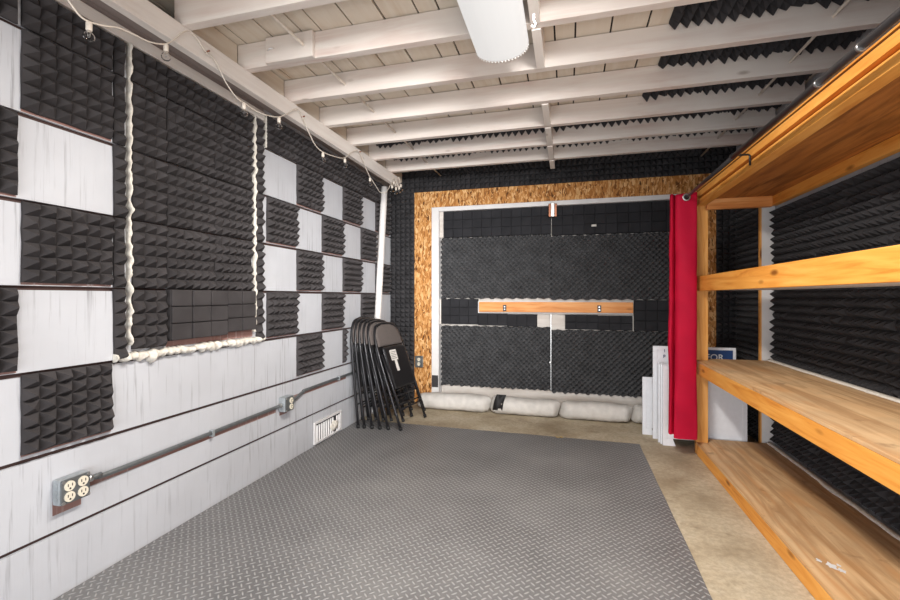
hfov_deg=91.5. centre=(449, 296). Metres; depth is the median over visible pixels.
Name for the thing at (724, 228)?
tile
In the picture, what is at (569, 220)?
tile
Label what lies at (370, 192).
tile
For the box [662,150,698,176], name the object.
tile
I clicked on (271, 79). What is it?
blocking
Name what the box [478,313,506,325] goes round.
tile
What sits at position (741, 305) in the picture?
tile
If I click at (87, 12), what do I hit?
trim strip
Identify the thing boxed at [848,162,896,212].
tile
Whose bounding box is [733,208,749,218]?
tile
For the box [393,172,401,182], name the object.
blocking
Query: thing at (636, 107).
rafter
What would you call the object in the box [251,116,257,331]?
caulk line
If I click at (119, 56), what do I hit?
tile
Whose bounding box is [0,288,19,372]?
tile
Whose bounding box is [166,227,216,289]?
tile
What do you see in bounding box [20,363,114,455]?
tile
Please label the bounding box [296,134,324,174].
tile
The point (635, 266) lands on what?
panel
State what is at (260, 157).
tile
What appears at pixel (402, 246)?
tile
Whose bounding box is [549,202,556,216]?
bolt
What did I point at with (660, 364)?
sign board
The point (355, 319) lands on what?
folding chair
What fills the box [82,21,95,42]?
bulb
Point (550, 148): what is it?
block
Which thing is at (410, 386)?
tile
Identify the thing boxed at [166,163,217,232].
tile
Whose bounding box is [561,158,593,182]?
tile
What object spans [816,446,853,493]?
tile
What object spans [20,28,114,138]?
tile
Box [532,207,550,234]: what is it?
tile
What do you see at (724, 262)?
tile
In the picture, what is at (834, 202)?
tile
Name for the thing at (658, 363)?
sign board
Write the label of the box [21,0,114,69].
tile
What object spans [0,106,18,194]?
tile
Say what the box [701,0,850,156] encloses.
cable
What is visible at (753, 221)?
tile
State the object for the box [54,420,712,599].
floor mat
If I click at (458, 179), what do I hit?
tile
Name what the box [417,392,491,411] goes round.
sandbag
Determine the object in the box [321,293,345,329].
tile
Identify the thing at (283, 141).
tile
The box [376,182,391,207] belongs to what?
tile
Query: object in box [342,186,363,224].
tile
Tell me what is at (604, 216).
tile
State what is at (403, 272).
tile
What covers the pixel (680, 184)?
trim
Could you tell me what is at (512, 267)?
panel
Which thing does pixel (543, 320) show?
door
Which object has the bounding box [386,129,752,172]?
rafter
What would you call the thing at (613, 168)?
tile
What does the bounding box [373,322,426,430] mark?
folding chair
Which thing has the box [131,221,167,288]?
tile
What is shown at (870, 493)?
tile
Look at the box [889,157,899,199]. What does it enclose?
tile
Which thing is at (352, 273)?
tile
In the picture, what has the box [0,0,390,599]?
wall
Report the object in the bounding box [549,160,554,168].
block
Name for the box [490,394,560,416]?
sandbag
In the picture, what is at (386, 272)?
tile
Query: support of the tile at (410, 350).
attached to the wall at (702, 149)
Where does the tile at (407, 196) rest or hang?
attached to the wall at (702, 149)
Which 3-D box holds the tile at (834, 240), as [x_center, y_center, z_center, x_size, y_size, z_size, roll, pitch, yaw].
[2.129,-0.293,2.432,0.052,0.290,0.305,0,0,15]
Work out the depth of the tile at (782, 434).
3.00 m
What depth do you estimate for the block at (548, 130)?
3.26 m
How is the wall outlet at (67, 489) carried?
attached to the wall at (47, 550)
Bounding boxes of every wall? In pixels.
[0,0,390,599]
[389,149,709,402]
[736,26,899,534]
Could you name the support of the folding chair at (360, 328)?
on the floor mat
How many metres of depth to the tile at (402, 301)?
4.72 m
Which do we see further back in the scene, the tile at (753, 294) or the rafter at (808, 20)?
the tile at (753, 294)
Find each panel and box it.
[441,234,550,298]
[441,325,550,390]
[551,232,669,299]
[551,329,667,397]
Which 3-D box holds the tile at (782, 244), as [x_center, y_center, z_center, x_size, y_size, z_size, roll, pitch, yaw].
[2.288,-0.293,3.021,0.052,0.290,0.305,0,0,15]
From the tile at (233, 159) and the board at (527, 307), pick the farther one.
the board at (527, 307)
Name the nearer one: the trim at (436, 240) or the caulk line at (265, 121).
the caulk line at (265, 121)
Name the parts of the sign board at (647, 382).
panel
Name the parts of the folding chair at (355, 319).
leg, frame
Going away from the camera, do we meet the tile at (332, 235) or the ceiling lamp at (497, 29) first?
the ceiling lamp at (497, 29)
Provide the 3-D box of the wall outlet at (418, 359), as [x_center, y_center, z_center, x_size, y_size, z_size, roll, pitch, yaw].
[-0.328,0.687,4.664,0.084,0.120,0.034,0,0,15]
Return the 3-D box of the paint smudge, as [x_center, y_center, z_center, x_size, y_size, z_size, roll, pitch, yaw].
[1.494,1.053,1.717,0.076,0.001,0.089,0,0,15]
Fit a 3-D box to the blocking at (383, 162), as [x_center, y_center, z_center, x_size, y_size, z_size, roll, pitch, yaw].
[-0.682,-1.276,4.075,0.038,0.129,0.331,0,0,15]
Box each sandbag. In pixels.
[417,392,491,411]
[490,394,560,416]
[559,400,632,421]
[631,404,641,422]
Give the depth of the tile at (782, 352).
3.00 m
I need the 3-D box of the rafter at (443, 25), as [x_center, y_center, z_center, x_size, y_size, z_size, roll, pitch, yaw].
[0.395,-1.274,1.947,3.150,0.133,0.045,0,0,15]
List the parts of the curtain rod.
rod, rod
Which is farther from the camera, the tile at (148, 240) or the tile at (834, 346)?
the tile at (834, 346)
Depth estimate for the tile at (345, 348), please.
3.76 m
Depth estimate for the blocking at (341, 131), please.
3.39 m
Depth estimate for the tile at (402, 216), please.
4.72 m
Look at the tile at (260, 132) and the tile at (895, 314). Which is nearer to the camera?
the tile at (895, 314)
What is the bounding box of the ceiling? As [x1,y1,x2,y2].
[148,0,857,172]
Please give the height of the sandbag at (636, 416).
0.162 m
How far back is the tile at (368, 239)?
4.19 m
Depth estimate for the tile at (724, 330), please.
3.92 m
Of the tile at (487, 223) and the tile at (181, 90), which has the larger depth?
the tile at (487, 223)
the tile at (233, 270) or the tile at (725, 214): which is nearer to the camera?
the tile at (233, 270)
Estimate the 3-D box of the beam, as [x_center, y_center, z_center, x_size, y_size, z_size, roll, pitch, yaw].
[-1.302,-1.159,1.930,0.218,0.098,5.250,0,0,15]
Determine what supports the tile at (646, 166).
attached to the wall at (702, 149)
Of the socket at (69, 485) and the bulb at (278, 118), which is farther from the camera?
the bulb at (278, 118)
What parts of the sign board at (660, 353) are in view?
panel, blue panel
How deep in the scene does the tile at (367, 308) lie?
4.19 m
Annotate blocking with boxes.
[192,27,236,62]
[251,70,283,95]
[295,102,318,120]
[319,111,346,140]
[355,145,367,154]
[368,147,385,167]
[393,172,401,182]
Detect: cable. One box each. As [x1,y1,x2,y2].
[270,15,440,175]
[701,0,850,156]
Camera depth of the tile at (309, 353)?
3.23 m
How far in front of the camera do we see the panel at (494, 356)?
4.50 m
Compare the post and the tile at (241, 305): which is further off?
the post
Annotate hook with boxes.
[531,14,536,28]
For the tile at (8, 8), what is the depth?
1.50 m
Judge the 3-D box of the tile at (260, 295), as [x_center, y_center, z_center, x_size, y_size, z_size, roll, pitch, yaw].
[-1.174,0.117,2.732,0.050,0.303,0.055,0,0,15]
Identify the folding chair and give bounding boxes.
[350,316,382,427]
[354,317,389,428]
[358,317,397,428]
[363,318,404,429]
[367,319,412,429]
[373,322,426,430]
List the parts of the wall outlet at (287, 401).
plate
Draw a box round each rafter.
[174,0,346,30]
[238,0,713,72]
[284,0,899,103]
[320,40,855,127]
[347,81,804,145]
[369,107,774,160]
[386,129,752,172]
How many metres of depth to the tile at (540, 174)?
4.33 m
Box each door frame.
[440,212,443,323]
[444,385,641,407]
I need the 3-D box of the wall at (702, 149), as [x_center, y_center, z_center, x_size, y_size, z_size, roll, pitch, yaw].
[0.970,-0.133,4.409,3.560,2.650,0.120,0,0,15]
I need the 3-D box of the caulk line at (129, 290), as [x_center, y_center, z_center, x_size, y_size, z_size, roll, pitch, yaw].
[-1.398,-0.449,1.919,0.041,1.322,0.021,0,0,15]
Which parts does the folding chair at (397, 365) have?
backrest, leg, seat, leg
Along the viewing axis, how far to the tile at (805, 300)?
2.70 m
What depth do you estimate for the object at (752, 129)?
3.49 m
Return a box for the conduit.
[90,370,355,481]
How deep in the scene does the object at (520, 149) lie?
3.88 m
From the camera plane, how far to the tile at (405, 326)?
4.71 m
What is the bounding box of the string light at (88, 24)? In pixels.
[67,0,402,193]
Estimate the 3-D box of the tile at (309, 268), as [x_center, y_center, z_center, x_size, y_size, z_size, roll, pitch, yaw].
[-1.028,-0.194,3.270,0.052,0.289,0.326,0,0,15]
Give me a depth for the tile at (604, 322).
4.20 m
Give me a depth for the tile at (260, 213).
2.72 m
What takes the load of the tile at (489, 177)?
attached to the wall at (702, 149)
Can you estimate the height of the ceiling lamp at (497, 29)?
0.088 m
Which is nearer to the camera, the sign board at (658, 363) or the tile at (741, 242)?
the sign board at (658, 363)
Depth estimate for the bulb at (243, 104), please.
2.27 m
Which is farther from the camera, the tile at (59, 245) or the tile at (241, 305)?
the tile at (241, 305)
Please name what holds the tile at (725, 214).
attached to the wall at (702, 149)
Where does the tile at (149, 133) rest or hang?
attached to the wall at (47, 550)
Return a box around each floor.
[360,402,814,599]
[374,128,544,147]
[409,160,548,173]
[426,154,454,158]
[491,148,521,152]
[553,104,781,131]
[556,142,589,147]
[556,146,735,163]
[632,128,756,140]
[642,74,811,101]
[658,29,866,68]
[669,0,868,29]
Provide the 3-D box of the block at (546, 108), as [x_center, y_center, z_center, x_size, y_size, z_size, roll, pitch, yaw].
[0.640,-1.271,2.909,0.042,0.136,0.346,0,0,15]
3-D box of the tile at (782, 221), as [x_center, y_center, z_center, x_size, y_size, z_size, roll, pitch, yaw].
[2.288,-0.534,3.021,0.051,0.192,0.305,0,0,15]
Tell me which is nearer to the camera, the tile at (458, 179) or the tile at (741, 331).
the tile at (741, 331)
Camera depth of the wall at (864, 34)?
2.45 m
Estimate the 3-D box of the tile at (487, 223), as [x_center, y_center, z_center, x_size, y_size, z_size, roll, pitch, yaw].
[0.383,-0.764,4.544,0.305,0.273,0.048,0,0,15]
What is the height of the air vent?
0.166 m
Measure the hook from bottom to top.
0.044 m
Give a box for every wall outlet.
[53,470,89,505]
[279,395,294,411]
[415,356,422,366]
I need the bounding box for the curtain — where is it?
[668,192,697,439]
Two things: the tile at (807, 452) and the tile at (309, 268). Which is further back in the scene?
the tile at (309, 268)
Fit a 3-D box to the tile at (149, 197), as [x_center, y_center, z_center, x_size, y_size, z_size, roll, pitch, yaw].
[-1.367,-0.496,2.014,0.051,0.301,0.169,0,0,15]
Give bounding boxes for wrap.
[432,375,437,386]
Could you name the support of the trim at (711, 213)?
attached to the wall at (702, 149)
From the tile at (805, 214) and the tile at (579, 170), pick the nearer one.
the tile at (805, 214)
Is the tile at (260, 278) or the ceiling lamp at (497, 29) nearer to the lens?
the ceiling lamp at (497, 29)
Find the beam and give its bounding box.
[80,0,398,186]
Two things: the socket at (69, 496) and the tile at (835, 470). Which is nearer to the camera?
the socket at (69, 496)
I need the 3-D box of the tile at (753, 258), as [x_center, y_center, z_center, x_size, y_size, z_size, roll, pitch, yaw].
[2.402,-0.235,3.444,0.051,0.304,0.300,0,0,15]
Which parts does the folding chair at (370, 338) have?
backrest, leg, seat, leg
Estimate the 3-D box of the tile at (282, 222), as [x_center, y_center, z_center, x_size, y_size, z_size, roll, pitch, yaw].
[-1.113,-0.502,2.955,0.052,0.292,0.320,0,0,15]
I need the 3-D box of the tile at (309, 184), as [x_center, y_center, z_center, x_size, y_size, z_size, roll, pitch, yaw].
[-1.028,-0.808,3.270,0.051,0.287,0.326,0,0,15]
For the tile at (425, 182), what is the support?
attached to the wall at (702, 149)
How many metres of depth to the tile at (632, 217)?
4.16 m
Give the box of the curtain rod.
[685,7,899,198]
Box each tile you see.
[0,0,17,23]
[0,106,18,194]
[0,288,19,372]
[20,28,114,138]
[20,201,114,284]
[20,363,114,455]
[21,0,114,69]
[112,74,127,145]
[112,144,128,217]
[112,218,127,286]
[112,289,128,358]
[113,36,125,76]
[131,47,167,96]
[131,82,167,160]
[131,151,167,224]
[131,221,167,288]
[131,290,167,348]
[166,68,216,120]
[166,100,217,176]
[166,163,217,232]
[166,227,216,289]
[166,289,227,340]
[213,96,254,139]
[213,179,254,239]
[214,123,254,189]
[214,235,254,289]
[226,291,255,331]
[255,242,265,290]
[255,292,265,338]
[256,118,265,145]
[256,143,265,193]
[256,193,265,241]
[266,196,299,246]
[266,292,299,336]
[267,116,299,161]
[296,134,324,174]
[296,164,324,211]
[296,250,324,289]
[296,332,324,375]
[321,215,345,254]
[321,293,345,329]
[322,149,345,184]
[342,163,363,193]
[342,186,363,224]
[342,258,363,291]
[342,329,348,362]
[360,228,377,260]
[360,293,375,317]
[361,174,377,201]
[375,202,391,234]
[375,263,391,291]
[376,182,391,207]
[390,172,414,204]
[390,204,414,232]
[390,232,414,260]
[390,261,414,288]
[390,289,414,317]
[390,317,414,345]
[390,374,414,401]
[405,346,414,373]
[414,171,441,192]
[442,168,469,190]
[442,299,478,323]
[444,211,471,237]
[470,166,498,188]
[472,209,500,236]
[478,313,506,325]
[499,163,529,186]
[501,208,531,235]
[507,314,536,326]
[530,161,560,184]
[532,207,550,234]
[552,205,583,235]
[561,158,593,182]
[565,315,597,329]
[584,203,616,234]
[594,156,626,180]
[598,316,631,330]
[617,201,651,233]
[627,153,662,178]
[634,300,668,330]
[652,200,669,231]
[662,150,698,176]
[699,147,735,173]
[716,209,735,219]
[716,219,735,253]
[716,254,735,272]
[716,290,735,321]
[716,322,735,347]
[732,215,749,252]
[732,250,749,269]
[732,290,749,323]
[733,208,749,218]
[733,322,749,359]
[745,209,757,249]
[746,248,757,267]
[746,290,757,324]
[746,324,757,359]
[747,405,757,440]
[769,201,795,235]
[769,289,795,320]
[769,319,795,365]
[770,231,794,264]
[770,418,794,453]
[790,192,821,229]
[790,223,820,260]
[790,289,821,323]
[790,321,821,373]
[790,430,820,471]
[815,176,854,221]
[816,214,854,256]
[816,288,853,326]
[816,324,854,383]
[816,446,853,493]
[847,201,896,251]
[847,286,896,330]
[847,464,896,523]
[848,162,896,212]
[848,327,896,396]
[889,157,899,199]
[889,332,899,398]
[890,200,899,244]
[890,286,899,331]
[890,490,899,530]
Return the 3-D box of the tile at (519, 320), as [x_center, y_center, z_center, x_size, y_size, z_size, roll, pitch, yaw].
[0.733,0.238,4.450,0.300,0.124,0.047,0,0,15]
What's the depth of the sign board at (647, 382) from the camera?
3.63 m
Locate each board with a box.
[478,301,632,314]
[642,377,652,434]
[653,346,735,438]
[658,363,667,441]
[660,364,668,443]
[662,365,746,445]
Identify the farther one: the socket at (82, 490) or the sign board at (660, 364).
the sign board at (660, 364)
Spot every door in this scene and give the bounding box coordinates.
[442,234,550,392]
[551,217,667,407]
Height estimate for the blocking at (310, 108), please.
0.129 m
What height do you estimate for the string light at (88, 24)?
0.289 m
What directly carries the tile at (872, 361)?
attached to the wall at (864, 34)
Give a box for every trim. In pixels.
[415,192,431,403]
[432,173,714,207]
[432,194,676,392]
[708,210,715,346]
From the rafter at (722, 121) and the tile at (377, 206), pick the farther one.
the tile at (377, 206)
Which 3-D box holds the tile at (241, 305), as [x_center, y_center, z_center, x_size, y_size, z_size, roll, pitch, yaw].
[-1.224,0.081,2.552,0.046,0.233,0.232,0,0,15]
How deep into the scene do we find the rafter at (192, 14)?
1.89 m
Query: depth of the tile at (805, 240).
2.70 m
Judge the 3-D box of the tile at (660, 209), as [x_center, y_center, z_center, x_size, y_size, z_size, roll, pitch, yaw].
[2.022,-0.757,4.103,0.250,0.288,0.048,0,0,15]
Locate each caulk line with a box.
[113,336,265,363]
[125,43,134,345]
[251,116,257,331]
[263,115,266,147]
[766,359,899,402]
[767,442,899,540]
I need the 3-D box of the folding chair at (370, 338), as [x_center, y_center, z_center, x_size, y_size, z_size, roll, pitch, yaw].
[-0.550,0.672,3.991,0.285,0.929,0.478,0,0,21]
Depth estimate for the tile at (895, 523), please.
1.96 m
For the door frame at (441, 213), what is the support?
attached to the wall at (702, 149)
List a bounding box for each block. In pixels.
[265,30,314,64]
[527,0,539,23]
[531,27,544,68]
[542,103,550,125]
[545,127,551,144]
[547,146,553,158]
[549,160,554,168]
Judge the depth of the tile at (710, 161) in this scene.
3.95 m
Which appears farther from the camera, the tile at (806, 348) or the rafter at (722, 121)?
the rafter at (722, 121)
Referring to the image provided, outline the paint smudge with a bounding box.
[816,558,845,572]
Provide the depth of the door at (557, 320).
4.33 m
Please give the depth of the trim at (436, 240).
4.62 m
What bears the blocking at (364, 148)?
on the beam
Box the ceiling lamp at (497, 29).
[457,0,528,62]
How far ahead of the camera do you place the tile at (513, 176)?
4.41 m
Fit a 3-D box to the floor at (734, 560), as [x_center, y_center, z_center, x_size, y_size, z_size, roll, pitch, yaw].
[-0.143,1.192,-0.531,12.000,0.100,10.900,0,0,15]
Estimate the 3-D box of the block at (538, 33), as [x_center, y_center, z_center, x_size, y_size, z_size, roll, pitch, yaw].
[0.433,-1.271,2.141,0.042,0.136,0.346,0,0,15]
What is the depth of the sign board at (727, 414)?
3.27 m
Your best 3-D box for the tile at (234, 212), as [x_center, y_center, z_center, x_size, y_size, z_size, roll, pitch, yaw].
[-1.230,-0.495,2.523,0.051,0.303,0.288,0,0,15]
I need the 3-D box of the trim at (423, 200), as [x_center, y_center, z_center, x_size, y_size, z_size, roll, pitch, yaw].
[-0.286,0.013,4.678,0.191,2.259,0.014,0,0,15]
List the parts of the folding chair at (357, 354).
leg, seat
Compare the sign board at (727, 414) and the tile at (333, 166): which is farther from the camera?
the tile at (333, 166)
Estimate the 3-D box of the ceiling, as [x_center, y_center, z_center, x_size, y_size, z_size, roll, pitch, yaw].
[0.269,-1.393,1.724,3.602,0.100,5.670,0,0,15]
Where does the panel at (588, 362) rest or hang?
attached to the door at (557, 320)
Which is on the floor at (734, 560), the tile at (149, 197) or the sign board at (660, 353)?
the sign board at (660, 353)
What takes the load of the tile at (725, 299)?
attached to the wall at (702, 149)
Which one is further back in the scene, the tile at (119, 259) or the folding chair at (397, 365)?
the folding chair at (397, 365)
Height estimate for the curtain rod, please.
0.061 m
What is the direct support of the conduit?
attached to the wall at (47, 550)
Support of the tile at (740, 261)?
attached to the wall at (864, 34)
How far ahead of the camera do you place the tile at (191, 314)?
2.22 m
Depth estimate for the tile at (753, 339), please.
3.49 m
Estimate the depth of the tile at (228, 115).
2.50 m
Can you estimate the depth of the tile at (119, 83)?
1.86 m
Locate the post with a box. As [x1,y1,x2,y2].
[371,186,387,413]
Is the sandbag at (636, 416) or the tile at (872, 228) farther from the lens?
the sandbag at (636, 416)
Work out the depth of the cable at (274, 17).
2.46 m
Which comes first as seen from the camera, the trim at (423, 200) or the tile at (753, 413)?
the tile at (753, 413)
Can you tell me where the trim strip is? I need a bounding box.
[54,0,264,120]
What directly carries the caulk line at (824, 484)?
on the shelf unit
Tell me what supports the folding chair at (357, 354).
on the floor mat
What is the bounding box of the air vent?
[313,410,341,444]
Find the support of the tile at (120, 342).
attached to the wall at (47, 550)
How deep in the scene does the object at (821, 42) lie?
2.31 m
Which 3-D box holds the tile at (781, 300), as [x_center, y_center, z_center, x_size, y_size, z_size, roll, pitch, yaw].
[2.288,0.004,3.021,0.051,0.305,0.305,0,0,15]
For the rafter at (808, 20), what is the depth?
2.22 m
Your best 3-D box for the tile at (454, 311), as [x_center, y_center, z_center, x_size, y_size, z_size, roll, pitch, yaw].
[0.103,0.152,4.619,0.395,0.264,0.048,0,0,15]
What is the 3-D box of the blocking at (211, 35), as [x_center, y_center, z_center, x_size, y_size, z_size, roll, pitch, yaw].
[-1.195,-1.276,2.173,0.038,0.129,0.341,0,0,15]
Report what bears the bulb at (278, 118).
attached to the string light at (88, 24)
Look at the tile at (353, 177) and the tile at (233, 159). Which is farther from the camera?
the tile at (353, 177)
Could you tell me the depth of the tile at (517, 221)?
4.44 m
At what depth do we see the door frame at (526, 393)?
4.39 m
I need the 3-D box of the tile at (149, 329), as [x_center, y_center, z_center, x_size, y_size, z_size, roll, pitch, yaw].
[-1.366,0.101,2.014,0.052,0.267,0.168,0,0,15]
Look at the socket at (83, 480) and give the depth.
1.70 m
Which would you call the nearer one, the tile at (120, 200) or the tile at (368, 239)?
the tile at (120, 200)
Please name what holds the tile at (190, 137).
attached to the wall at (47, 550)
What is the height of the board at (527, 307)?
0.123 m
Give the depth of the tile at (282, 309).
2.92 m
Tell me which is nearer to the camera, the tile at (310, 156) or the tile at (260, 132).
the tile at (260, 132)
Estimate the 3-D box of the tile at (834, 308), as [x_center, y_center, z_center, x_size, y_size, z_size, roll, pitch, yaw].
[2.130,0.004,2.432,0.051,0.305,0.305,0,0,15]
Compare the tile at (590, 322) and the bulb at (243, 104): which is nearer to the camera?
the bulb at (243, 104)
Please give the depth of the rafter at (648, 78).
2.63 m
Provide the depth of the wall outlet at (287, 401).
2.93 m
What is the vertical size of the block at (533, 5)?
0.136 m
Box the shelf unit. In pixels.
[694,23,899,599]
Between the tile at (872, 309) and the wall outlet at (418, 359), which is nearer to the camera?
the tile at (872, 309)
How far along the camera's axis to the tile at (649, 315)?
4.12 m
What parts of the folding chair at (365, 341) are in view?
backrest, leg, seat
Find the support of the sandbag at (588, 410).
on the floor at (734, 560)
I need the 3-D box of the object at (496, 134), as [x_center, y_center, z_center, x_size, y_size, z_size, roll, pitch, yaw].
[0.025,-1.312,3.483,1.435,0.060,0.330,0,0,15]
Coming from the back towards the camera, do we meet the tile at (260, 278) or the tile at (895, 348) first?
the tile at (260, 278)
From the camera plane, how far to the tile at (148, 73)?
2.00 m
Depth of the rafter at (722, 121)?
3.40 m
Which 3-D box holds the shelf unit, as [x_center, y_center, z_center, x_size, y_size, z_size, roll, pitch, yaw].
[1.661,0.183,1.655,0.546,1.916,3.360,0,0,15]
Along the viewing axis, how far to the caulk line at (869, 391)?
2.31 m
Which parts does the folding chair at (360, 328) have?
backrest, leg, seat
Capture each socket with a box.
[64,480,75,490]
[64,491,75,501]
[78,475,88,485]
[78,486,88,495]
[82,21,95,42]
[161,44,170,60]
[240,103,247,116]
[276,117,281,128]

